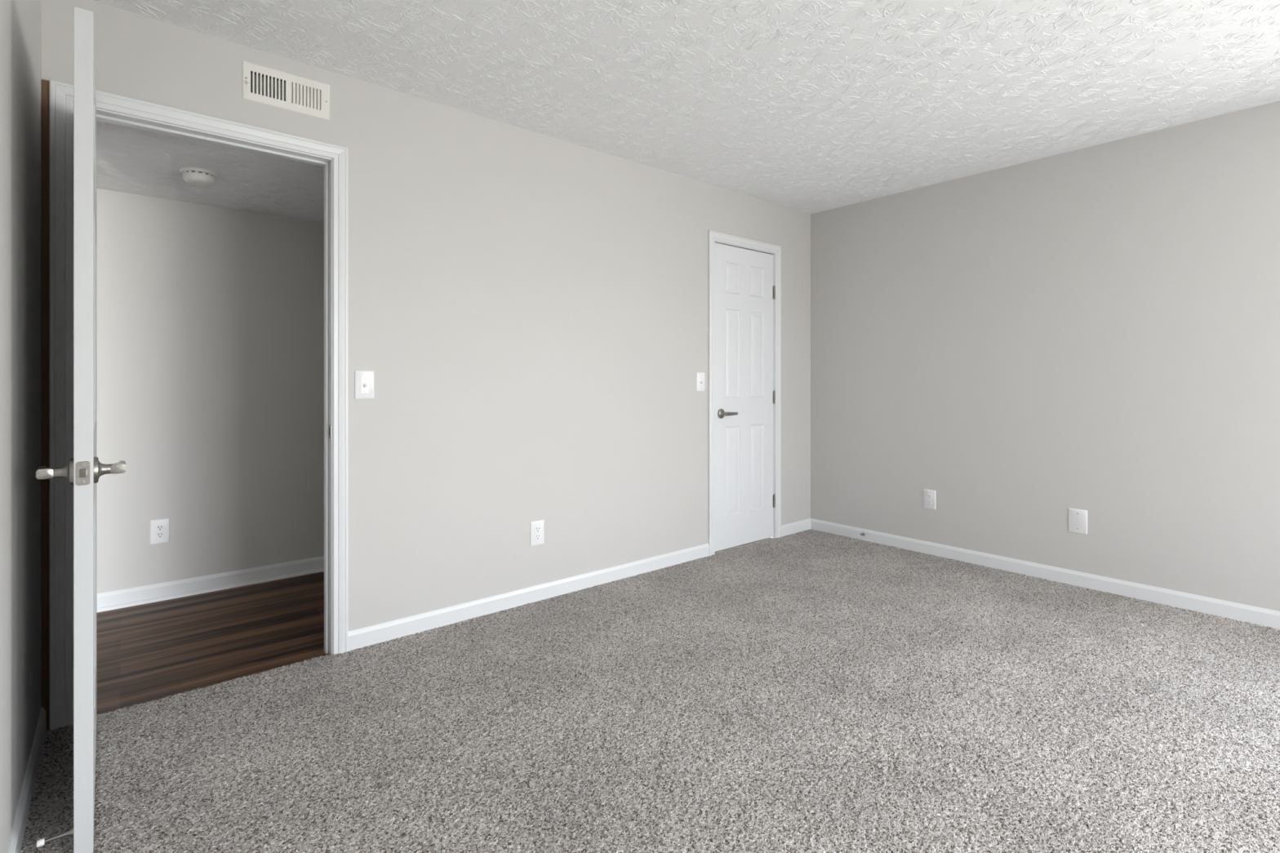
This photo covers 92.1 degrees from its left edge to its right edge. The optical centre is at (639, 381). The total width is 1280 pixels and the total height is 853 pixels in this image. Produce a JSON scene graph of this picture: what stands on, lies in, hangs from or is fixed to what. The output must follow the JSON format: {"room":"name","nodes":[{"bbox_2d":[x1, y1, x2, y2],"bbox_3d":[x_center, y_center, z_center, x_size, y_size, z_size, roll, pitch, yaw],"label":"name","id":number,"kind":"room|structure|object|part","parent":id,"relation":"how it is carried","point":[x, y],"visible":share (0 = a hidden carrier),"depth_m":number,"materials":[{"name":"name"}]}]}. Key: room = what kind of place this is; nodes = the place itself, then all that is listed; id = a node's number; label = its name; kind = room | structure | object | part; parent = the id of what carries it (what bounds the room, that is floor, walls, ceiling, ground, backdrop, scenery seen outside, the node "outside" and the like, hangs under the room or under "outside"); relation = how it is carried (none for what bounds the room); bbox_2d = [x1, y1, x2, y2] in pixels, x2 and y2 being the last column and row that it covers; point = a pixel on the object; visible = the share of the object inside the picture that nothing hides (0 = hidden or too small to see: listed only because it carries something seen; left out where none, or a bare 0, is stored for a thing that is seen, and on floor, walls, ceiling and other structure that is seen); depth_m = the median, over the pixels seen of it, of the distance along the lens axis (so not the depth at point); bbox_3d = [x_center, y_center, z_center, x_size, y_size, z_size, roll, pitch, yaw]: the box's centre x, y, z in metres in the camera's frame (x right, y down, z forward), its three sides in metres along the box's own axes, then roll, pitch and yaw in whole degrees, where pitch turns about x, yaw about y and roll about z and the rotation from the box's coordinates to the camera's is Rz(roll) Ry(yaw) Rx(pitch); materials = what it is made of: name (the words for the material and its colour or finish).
{"room":"empty bedroom","nodes":[
{"label":"empty bedroom","id":0,"kind":"room"},
{"bbox_2d":[0,0,41,852],"bbox_3d":[-0.126,-0.086,-0.248,0.120,2.517,5.823,0,0,-40],"label":"wall","id":1,"kind":"structure","parent":0,"point":[20,20],"depth_m":1.58,"materials":[{"name":"grey paint"}]},
{"bbox_2d":[6,706,46,852],"bbox_3d":[-0.114,1.113,-0.160,0.012,0.100,5.702,0,0,-40],"label":"baseboard","id":2,"kind":"structure","parent":1,"relation":"attached to","point":[16,837],"depth_m":1.64,"materials":[{"name":"white paint"}]},
{"bbox_2d":[97,188,324,593],"bbox_3d":[-2.707,0.079,3.172,5.190,2.187,0.120,0,0,-40],"label":"wall","id":3,"kind":"structure","parent":0,"point":[211,318],"depth_m":3.37,"materials":[{"name":"grey paint"}]},
{"bbox_2d":[150,518,169,544],"bbox_3d":[-2.523,0.789,3.243,0.080,0.125,0.008,0,0,-40],"label":"power outlet","id":4,"kind":"object","parent":3,"relation":"attached to","point":[160,528],"visible":1,"depth_m":3.24,"materials":[{"name":"white plastic"}]},
{"bbox_2d":[155,532,164,537],"bbox_3d":[-2.522,0.809,3.241,0.034,0.028,0.002,0,0,-40],"label":"receptacle","id":5,"kind":"object","parent":4,"relation":"attached to","point":[158,535],"depth_m":3.24,"materials":[{"name":"white plastic"}]},
{"bbox_2d":[155,524,164,530],"bbox_3d":[-2.522,0.770,3.241,0.034,0.028,0.002,0,0,-40],"label":"receptacle","id":6,"kind":"object","parent":4,"relation":"attached to","point":[158,527],"depth_m":3.24,"materials":[{"name":"white plastic"}]},
{"bbox_2d":[97,555,324,612],"bbox_3d":[-2.660,1.113,3.117,4.950,0.100,0.026,0,0,-40],"label":"baseboard","id":7,"kind":"structure","parent":3,"relation":"attached to","point":[122,598],"depth_m":3.36,"materials":[{"name":"white paint"}]},
{"bbox_2d":[97,120,324,222],"bbox_3d":[-2.323,-1.014,2.717,5.190,0.102,1.310,0,0,-40],"label":"ceiling","id":8,"kind":"structure","parent":0,"point":[130,160],"depth_m":2.89,"materials":[{"name":"white paint"}]},
{"bbox_2d":[179,167,217,186],"bbox_3d":[-2.036,-0.938,2.848,0.143,0.054,0.143,0,0,-40],"label":"smoke detector","id":9,"kind":"object","parent":8,"relation":"attached to","point":[193,175],"visible":1,"depth_m":2.81,"materials":[{"name":"white plastic"}]},
{"bbox_2d":[41,0,810,631],"bbox_3d":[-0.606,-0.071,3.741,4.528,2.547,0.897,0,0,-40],"label":"wall","id":10,"kind":"structure","parent":0,"point":[528,309],"depth_m":3.08,"materials":[{"name":"grey paint"}]},
{"bbox_2d":[41,79,48,730],"bbox_3d":[-1.946,0.084,2.019,0.018,2.137,0.009,0,0,-40],"label":"trim","id":11,"kind":"structure","parent":10,"relation":"attached to","point":[45,84],"depth_m":2.02,"materials":[{"name":"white wood"}]},
{"bbox_2d":[35,6,126,852],"bbox_3d":[-1.595,0.122,1.776,0.165,2.020,0.835,0,0,-41],"label":"door","id":12,"kind":"structure","parent":10,"relation":"in","point":[83,471],"depth_m":1.47,"materials":[{"name":"grey paint"}]},
{"bbox_3d":[-1.453,0.221,1.510,0.032,0.025,0.120,0,0,-41],"label":"lever","id":13,"kind":"part","parent":12,"relation":"part of","materials":[{"name":"silver metal"}]},
{"bbox_3d":[-1.392,0.221,1.501,0.024,0.065,0.065,0,0,-41],"label":"handle","id":14,"kind":"part","parent":12,"relation":"part of","materials":[{"name":"silver metal"}]},
{"bbox_3d":[-1.327,0.220,1.469,0.026,0.057,0.002,0,0,-41],"label":"latch plate","id":15,"kind":"part","parent":12,"relation":"part of","materials":[{"name":"silver metal"}]},
{"bbox_3d":[-1.347,0.221,1.539,0.024,0.065,0.065,0,0,-41],"label":"handle","id":16,"kind":"part","parent":12,"relation":"part of","materials":[{"name":"silver metal"}]},
{"bbox_3d":[-1.352,0.221,1.598,0.032,0.025,0.120,0,0,-41],"label":"lever","id":17,"kind":"part","parent":12,"relation":"part of","materials":[{"name":"silver metal"}]},
{"bbox_2d":[48,79,348,730],"bbox_3d":[-1.630,0.083,2.369,0.915,2.143,0.150,0,0,-40],"label":"door frame","id":18,"kind":"structure","parent":10,"relation":"attached to","point":[112,108],"depth_m":2.15,"materials":[{"name":"white paint"}]},
{"bbox_3d":[-1.915,0.083,2.041,0.057,2.143,0.016,0,0,-40],"label":"casing","id":19,"kind":"part","parent":18,"relation":"part of","materials":[{"name":"white paint"}]},
{"bbox_3d":[-1.587,-0.960,2.318,0.915,0.057,0.016,0,0,-40],"label":"head casing","id":20,"kind":"part","parent":18,"relation":"part of","materials":[{"name":"white paint"}]},
{"bbox_3d":[-1.673,-0.945,2.420,0.915,0.035,0.016,0,0,-40],"label":"hall head casing","id":21,"kind":"part","parent":18,"relation":"part of","materials":[{"name":"white paint"}]},
{"bbox_3d":[-1.300,0.212,2.589,0.003,0.057,0.031,0,0,-40],"label":"strike plate","id":22,"kind":"part","parent":18,"relation":"part of","materials":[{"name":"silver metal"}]},
{"bbox_3d":[-1.259,0.083,2.594,0.057,2.143,0.016,0,0,-40],"label":"casing","id":23,"kind":"part","parent":18,"relation":"part of","materials":[{"name":"white paint"}]},
{"bbox_2d":[242,60,329,119],"bbox_3d":[-1.437,-1.162,2.503,0.309,0.147,0.107,0,0,-40],"label":"air vent","id":24,"kind":"object","parent":10,"relation":"in","point":[289,95],"visible":0.98,"depth_m":2.47,"materials":[{"name":"white metal"}]},
{"bbox_2d":[355,370,373,399],"bbox_3d":[-1.183,0.015,2.655,0.078,0.122,0.020,0,0,-40],"label":"light switch","id":25,"kind":"object","parent":10,"relation":"attached to","point":[364,380],"visible":1,"depth_m":2.66,"materials":[{"name":"white plastic"}]},
{"bbox_3d":[-1.186,0.015,2.659,0.033,0.072,0.001,0,0,-40],"label":"insert frame","id":26,"kind":"part","parent":25,"relation":"part of","materials":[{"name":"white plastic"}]},
{"bbox_2d":[348,543,709,651],"bbox_3d":[-0.395,1.113,3.326,2.207,0.100,0.012,0,0,-40],"label":"baseboard","id":27,"kind":"structure","parent":10,"relation":"attached to","point":[364,637],"depth_m":3.10,"materials":[{"name":"white paint"}]},
{"bbox_2d":[530,520,543,546],"bbox_3d":[-0.533,0.790,3.212,0.080,0.125,0.008,0,0,-40],"label":"power outlet","id":28,"kind":"object","parent":10,"relation":"attached to","point":[537,526],"visible":1,"depth_m":3.21,"materials":[{"name":"white plastic"}]},
{"bbox_2d":[534,533,540,539],"bbox_3d":[-0.532,0.810,3.209,0.034,0.028,0.002,0,0,-40],"label":"receptacle","id":29,"kind":"object","parent":28,"relation":"attached to","point":[537,536],"depth_m":3.21,"materials":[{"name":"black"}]},
{"bbox_2d":[534,526,540,532],"bbox_3d":[-0.532,0.771,3.209,0.034,0.028,0.002,0,0,-40],"label":"receptacle","id":30,"kind":"object","parent":28,"relation":"attached to","point":[537,529],"depth_m":3.21,"materials":[{"name":"white plastic"}]},
{"bbox_2d":[696,372,704,391],"bbox_3d":[0.398,0.004,3.989,0.074,0.120,0.019,0,0,-40],"label":"light switch","id":31,"kind":"object","parent":10,"relation":"attached to","point":[700,376],"visible":1,"depth_m":3.99,"materials":[{"name":"white plastic"}]},
{"bbox_2d":[707,230,781,555],"bbox_3d":[0.703,0.079,4.324,0.759,2.135,0.134,0,0,-40],"label":"door frame","id":32,"kind":"structure","parent":10,"relation":"attached to","point":[713,237],"depth_m":4.07,"materials":[{"name":"white paint"}]},
{"bbox_3d":[0.472,0.079,4.053,0.057,2.135,0.016,0,0,-40],"label":"casing","id":33,"kind":"part","parent":32,"relation":"part of","materials":[{"name":"white paint"}]},
{"bbox_3d":[0.741,-0.960,4.279,0.759,0.057,0.016,0,0,-40],"label":"head casing","id":34,"kind":"part","parent":32,"relation":"part of","materials":[{"name":"white paint"}]},
{"bbox_3d":[1.009,0.079,4.506,0.057,2.135,0.016,0,0,-40],"label":"casing","id":35,"kind":"part","parent":32,"relation":"part of","materials":[{"name":"white paint"}]},
{"bbox_2d":[715,242,775,551],"bbox_3d":[0.747,0.105,4.281,0.643,2.050,0.098,0,0,-40],"label":"door","id":36,"kind":"structure","parent":10,"relation":"in","point":[745,289],"depth_m":4.27,"materials":[{"name":"white paint"}]},
{"bbox_3d":[0.548,0.217,4.116,0.065,0.065,0.024,0,0,-40],"label":"handle","id":37,"kind":"part","parent":36,"relation":"part of","materials":[{"name":"silver metal"}]},
{"bbox_3d":[0.607,0.217,4.120,0.120,0.025,0.032,0,0,-40],"label":"lever","id":38,"kind":"part","parent":36,"relation":"part of","materials":[{"name":"silver metal"}]},
{"bbox_2d":[781,518,810,537],"bbox_3d":[1.177,1.113,4.651,0.388,0.100,0.012,0,0,-40],"label":"baseboard","id":39,"kind":"structure","parent":10,"relation":"attached to","point":[804,525],"depth_m":4.64,"materials":[{"name":"white paint"}]},
{"bbox_2d":[20,528,1279,852],"bbox_3d":[0.134,1.166,0.983,6.712,0.053,7.130,0,0,-40],"label":"floor","id":40,"kind":"structure","parent":0,"point":[810,691],"depth_m":2.07,"materials":[{"name":"carpet"}]},
{"bbox_2d":[92,0,1279,213],"bbox_3d":[1.522,-1.343,1.217,4.528,0.102,5.940,0,0,-40],"label":"ceiling","id":41,"kind":"structure","parent":0,"point":[807,106],"depth_m":2.53,"materials":[{"name":"white paint"}]},
{"bbox_2d":[810,100,1279,611],"bbox_3d":[3.244,-0.086,2.593,0.120,2.517,5.823,0,0,-40],"label":"wall","id":42,"kind":"structure","parent":0,"point":[1095,329],"depth_m":3.48,"materials":[{"name":"grey paint"}]},
{"bbox_2d":[923,488,935,509],"bbox_3d":[1.912,0.780,4.075,0.008,0.125,0.080,0,0,-40],"label":"power outlet","id":43,"kind":"object","parent":42,"relation":"attached to","point":[929,495],"visible":1,"depth_m":4.07,"materials":[{"name":"white plastic"}]},
{"bbox_2d":[810,518,1279,629],"bbox_3d":[3.155,1.113,2.597,0.012,0.100,5.703,0,0,-40],"label":"baseboard","id":44,"kind":"structure","parent":42,"relation":"attached to","point":[1225,609],"depth_m":3.44,"materials":[{"name":"white paint"}]},
{"bbox_2d":[1068,507,1087,534],"bbox_3d":[2.444,0.781,3.444,0.007,0.132,0.089,0,0,-40],"label":"blank wall plate","id":45,"kind":"object","parent":42,"relation":"attached to","point":[1077,518],"visible":1,"depth_m":3.44,"materials":[{"name":"white plastic"}]}
]}

